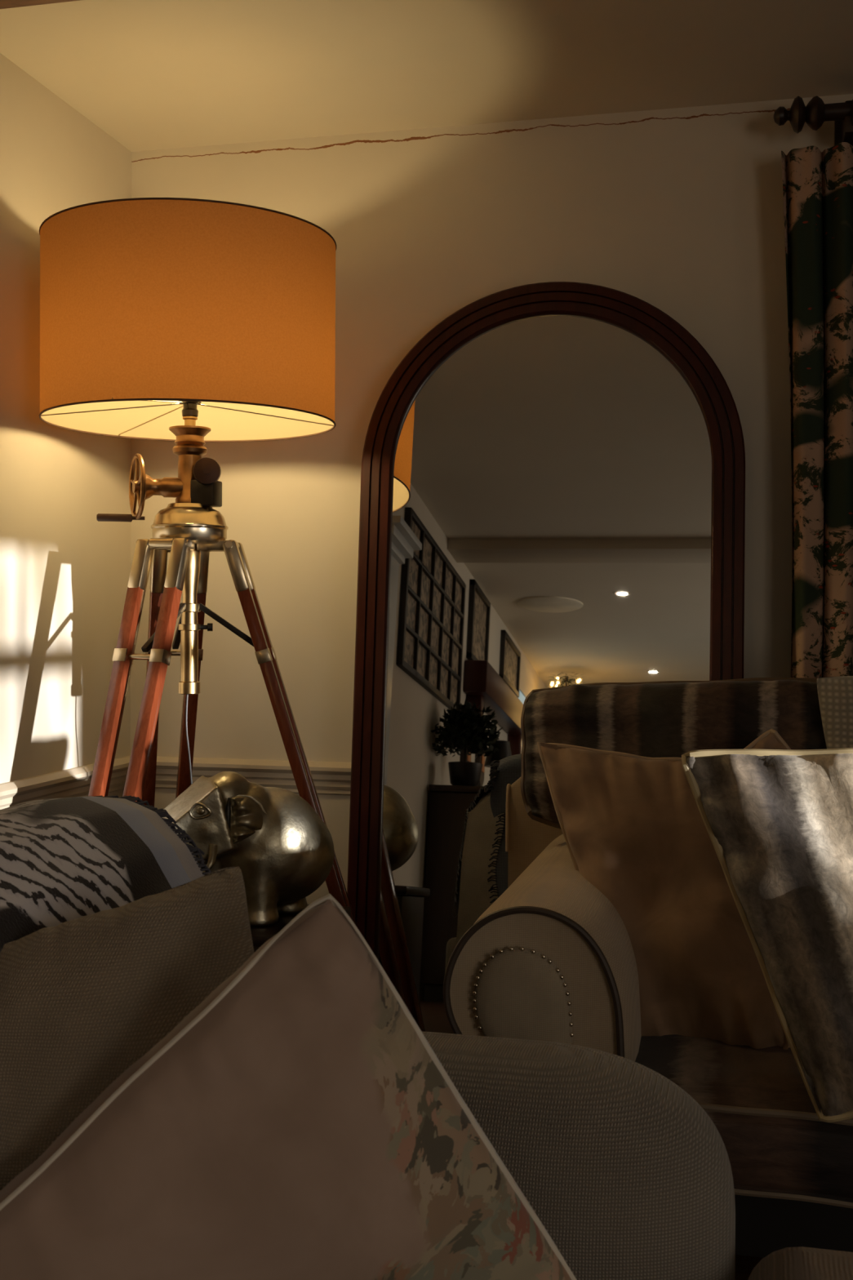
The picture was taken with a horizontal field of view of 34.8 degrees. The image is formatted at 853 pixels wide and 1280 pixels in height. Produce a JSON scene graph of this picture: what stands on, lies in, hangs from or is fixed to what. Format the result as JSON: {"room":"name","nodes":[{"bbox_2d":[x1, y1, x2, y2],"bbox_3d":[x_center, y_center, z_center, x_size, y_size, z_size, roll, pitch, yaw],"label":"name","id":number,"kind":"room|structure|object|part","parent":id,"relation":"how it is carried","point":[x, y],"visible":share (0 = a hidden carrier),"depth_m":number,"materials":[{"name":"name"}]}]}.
{"room":"living room","nodes":[
{"label":"living room","id":0,"kind":"room"},
{"bbox_2d":[0,53,131,797],"bbox_3d":[-1.911,-0.041,-0.967,0.150,2.290,9.230,1,1,13],"label":"wall","id":1,"kind":"structure","parent":0,"point":[64,572],"depth_m":3.08,"materials":[{"name":"beige paint"}]},
{"bbox_2d":[0,0,82,9],"bbox_3d":[-0.736,-1.181,2.329,0.578,0.100,0.220,1,1,13],"label":"trim","id":2,"kind":"structure","parent":1,"relation":"attached to","point":[4,4],"depth_m":2.42,"materials":[{"name":"white paint"}]},
{"bbox_2d":[0,0,852,151],"bbox_3d":[0.094,-1.216,-1.464,4.258,0.100,9.530,1,1,13],"label":"ceiling","id":3,"kind":"structure","parent":0,"point":[150,74],"depth_m":2.89,"materials":[{"name":"paint"}]},
{"bbox_2d":[130,93,852,904],"bbox_3d":[1.180,-0.088,3.115,4.258,2.290,0.150,1,1,13],"label":"wall","id":4,"kind":"structure","parent":0,"point":[679,211],"depth_m":3.31,"materials":[{"name":"beige paint"}]},
{"bbox_2d":[0,755,351,809],"bbox_3d":[0.914,0.372,2.023,3.958,0.082,2.110,1,1,13],"label":"trim","id":5,"kind":"structure","parent":4,"relation":"attached to","point":[333,778],"depth_m":3.38,"materials":[{"name":"white wood"}]},
{"bbox_2d":[773,96,852,146],"bbox_3d":[1.455,-1.135,2.875,1.400,0.115,0.159,1,1,13],"label":"pole","id":6,"kind":"object","parent":4,"relation":"attached to","point":[815,113],"visible":0.95,"depth_m":2.96,"materials":[{"name":"black wood"}]},
{"bbox_2d":[781,142,852,678],"bbox_3d":[1.226,-0.024,2.921,0.920,2.130,0.086,1,1,13],"label":"curtain","id":7,"kind":"object","parent":6,"relation":"hanging from","point":[818,186],"visible":0.59,"depth_m":2.98,"materials":[{"name":"fabric"}]},
{"bbox_3d":[1.494,-1.146,2.824,1.300,0.036,0.036,1,1,13],"label":"rod","id":8,"kind":"part","parent":6,"relation":"part of","materials":[{"name":"black wood"}]},
{"bbox_2d":[734,1254,762,1279],"bbox_3d":[0.080,1.173,-1.427,4.258,0.100,9.530,1,1,13],"label":"floor","id":9,"kind":"structure","parent":0,"point":[744,1264],"depth_m":2.32,"materials":[{"name":"black"}]},
{"bbox_2d":[39,197,358,928],"bbox_3d":[-0.443,0.096,2.916,0.808,1.914,0.918,1,1,13],"label":"tripod floor lamp","id":10,"kind":"object","parent":9,"relation":"on","point":[191,323],"visible":0.91,"depth_m":2.75,"materials":[{"name":"orange fabric"}]},
{"bbox_3d":[-0.685,0.460,2.720,0.031,1.169,0.382,1,1,24],"label":"leg","id":11,"kind":"part","parent":10,"relation":"part of","materials":[{"name":"brown wood"}]},
{"bbox_3d":[-0.660,-0.264,2.935,0.101,0.017,0.017,0,1,-10],"label":"crank handle","id":12,"kind":"part","parent":10,"relation":"part of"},
{"bbox_3d":[-0.667,0.452,3.234,0.031,1.169,0.382,0,1,-20],"label":"leg","id":13,"kind":"part","parent":10,"relation":"part of","materials":[{"name":"brown wood"}]},
{"bbox_3d":[-0.611,0.461,2.685,0.031,1.169,0.382,1,1,27],"label":"leg","id":14,"kind":"part","parent":10,"relation":"part of","materials":[{"name":"brown wood"}]},
{"bbox_3d":[-0.513,-0.666,2.954,0.628,0.388,0.628,1,1,13],"label":"lamp shade","id":15,"kind":"part","parent":10,"relation":"part of","materials":[{"name":"orange fabric"}]},
{"bbox_3d":[-0.557,0.580,3.198,0.036,0.937,0.455,0,1,-12],"label":"power cord","id":16,"kind":"part","parent":10,"relation":"part of","materials":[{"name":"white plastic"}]},
{"bbox_3d":[-0.514,-0.467,2.957,0.032,0.034,0.032,1,1,13],"label":"stem","id":17,"kind":"part","parent":10,"relation":"part of","materials":[{"name":"gold metal"}]},
{"bbox_3d":[-0.591,0.452,3.264,0.031,1.169,0.382,0,1,-23],"label":"leg","id":18,"kind":"part","parent":10,"relation":"part of","materials":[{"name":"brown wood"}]},
{"bbox_3d":[-0.477,-0.363,2.950,0.060,0.060,0.091,0,1,-10],"label":"gear knob","id":19,"kind":"part","parent":10,"relation":"part of","materials":[{"name":"brown metal"}]},
{"bbox_3d":[-0.221,0.459,2.933,0.382,1.169,0.031,0,1,-2],"label":"leg","id":20,"kind":"part","parent":10,"relation":"part of","materials":[{"name":"brown wood"}]},
{"bbox_3d":[-0.222,0.458,3.015,0.382,1.169,0.031,0,1,1],"label":"leg","id":21,"kind":"part","parent":10,"relation":"part of","materials":[{"name":"brown wood"}]},
{"bbox_2d":[249,903,351,952],"bbox_3d":[-0.356,0.810,2.776,0.326,0.488,0.319,1,1,13],"label":"base cabinet","id":22,"kind":"object","parent":9,"relation":"on","point":[260,935],"visible":0.02,"depth_m":2.67,"materials":[{"name":"black wood"}]},
{"bbox_2d":[162,771,334,926],"bbox_3d":[-0.369,0.414,2.745,0.274,0.303,0.358,1,1,36],"label":"elephant figurine","id":23,"kind":"object","parent":22,"relation":"on","point":[283,851],"visible":0.77,"depth_m":2.69,"materials":[{"name":"silver metal"}]},
{"bbox_2d":[346,281,745,1033],"bbox_3d":[0.270,0.106,3.111,0.891,1.878,0.272,1,1,13],"label":"arched floor mirror","id":24,"kind":"object","parent":9,"relation":"on","point":[553,494],"visible":0.72,"depth_m":3.13,"materials":[{"name":"brown wood"}]},
{"bbox_2d":[421,1031,852,1279],"bbox_3d":[-0.086,0.648,1.087,1.239,0.868,1.015,1,1,13],"label":"armchair","id":25,"kind":"object","parent":9,"relation":"on","point":[628,1176],"visible":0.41,"depth_m":1.27,"materials":[{"name":"grey fabric"}]},
{"bbox_2d":[0,795,211,952],"bbox_3d":[-0.460,0.427,1.258,0.392,0.492,0.900,1,1,13],"label":"cushion","id":26,"kind":"object","parent":25,"relation":"on","point":[62,860],"visible":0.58,"depth_m":1.43,"materials":[{"name":"black fabric"}]},
{"bbox_2d":[0,866,253,1190],"bbox_3d":[-0.266,0.350,1.173,0.271,0.259,0.200,0,1,-23],"label":"cushion","id":27,"kind":"object","parent":25,"relation":"on","point":[83,999],"visible":0.61,"depth_m":1.15,"materials":[{"name":"fabric"}]},
{"bbox_2d":[0,893,577,1279],"bbox_3d":[-0.160,0.503,1.081,0.620,0.595,0.166,0,1,-15],"label":"cushion","id":28,"kind":"object","parent":25,"relation":"on","point":[300,1122],"visible":1,"depth_m":1.03,"materials":[{"name":"beige fabric"}]},
{"bbox_2d":[747,1246,852,1279],"bbox_3d":[0.069,0.656,0.980,0.889,0.167,0.800,1,1,13],"label":"seat cushion","id":29,"kind":"object","parent":25,"relation":"on","point":[793,1263],"depth_m":1.25,"materials":[{"name":"fabric"}]},
{"bbox_2d":[443,677,852,1257],"bbox_3d":[1.184,0.576,2.237,2.296,0.991,1.027,1,1,13],"label":"sofa","id":30,"kind":"object","parent":9,"relation":"on","point":[552,958],"visible":0.43,"depth_m":2.07,"materials":[{"name":"beige fabric"}]},
{"bbox_3d":[0.146,0.577,2.049,0.150,0.223,0.020,1,1,13],"label":"arm panel","id":31,"kind":"part","parent":30,"relation":"part of","materials":[{"name":"beige fabric"}]},
{"bbox_3d":[1.284,0.596,2.692,2.262,0.638,0.087,1,1,13],"label":"frame","id":32,"kind":"part","parent":30,"relation":"part of","materials":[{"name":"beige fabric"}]},
{"bbox_3d":[0.272,0.665,2.505,0.290,0.533,0.920,1,1,13],"label":"arm","id":33,"kind":"part","parent":30,"relation":"part of","materials":[{"name":"beige fabric"}]},
{"bbox_2d":[537,742,790,1049],"bbox_3d":[0.382,0.448,2.291,0.448,0.515,0.334,1,1,13],"label":"cushion","id":34,"kind":"object","parent":30,"relation":"on","point":[633,826],"visible":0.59,"depth_m":2.26,"materials":[{"name":"beige fabric"}]},
{"bbox_2d":[524,680,826,823],"bbox_3d":[0.495,0.253,2.612,0.662,0.359,0.210,1,1,25],"label":"cushion","id":35,"kind":"object","parent":30,"relation":"on","point":[664,718],"depth_m":2.58,"materials":[{"name":"fabric"}]},
{"bbox_2d":[635,1034,852,1202],"bbox_3d":[1.190,0.706,2.174,1.662,0.172,0.897,1,1,13],"label":"seat cushion","id":36,"kind":"object","parent":30,"relation":"on","point":[758,1101],"depth_m":1.90,"materials":[{"name":"fabric"}]},
{"bbox_2d":[681,747,852,1122],"bbox_3d":[0.561,0.396,1.860,0.429,0.504,0.197,1,1,13],"label":"cushion","id":37,"kind":"object","parent":30,"relation":"on","point":[779,823],"visible":1,"depth_m":1.85,"materials":[{"name":"fabric"}]},
{"bbox_2d":[742,728,791,750],"bbox_3d":[0.609,0.362,2.361,0.295,0.407,0.147,1,1,13],"label":"cushion","id":38,"kind":"object","parent":30,"relation":"on","point":[771,739],"visible":0.06,"depth_m":2.41,"materials":[{"name":"beige fabric"}]},
{"bbox_2d":[817,675,852,748],"bbox_3d":[0.875,0.248,2.363,0.398,0.379,0.164,1,1,22],"label":"cushion","id":39,"kind":"object","parent":30,"relation":"on","point":[835,694],"visible":0.55,"depth_m":2.44,"materials":[{"name":"grey fabric"}]}
]}

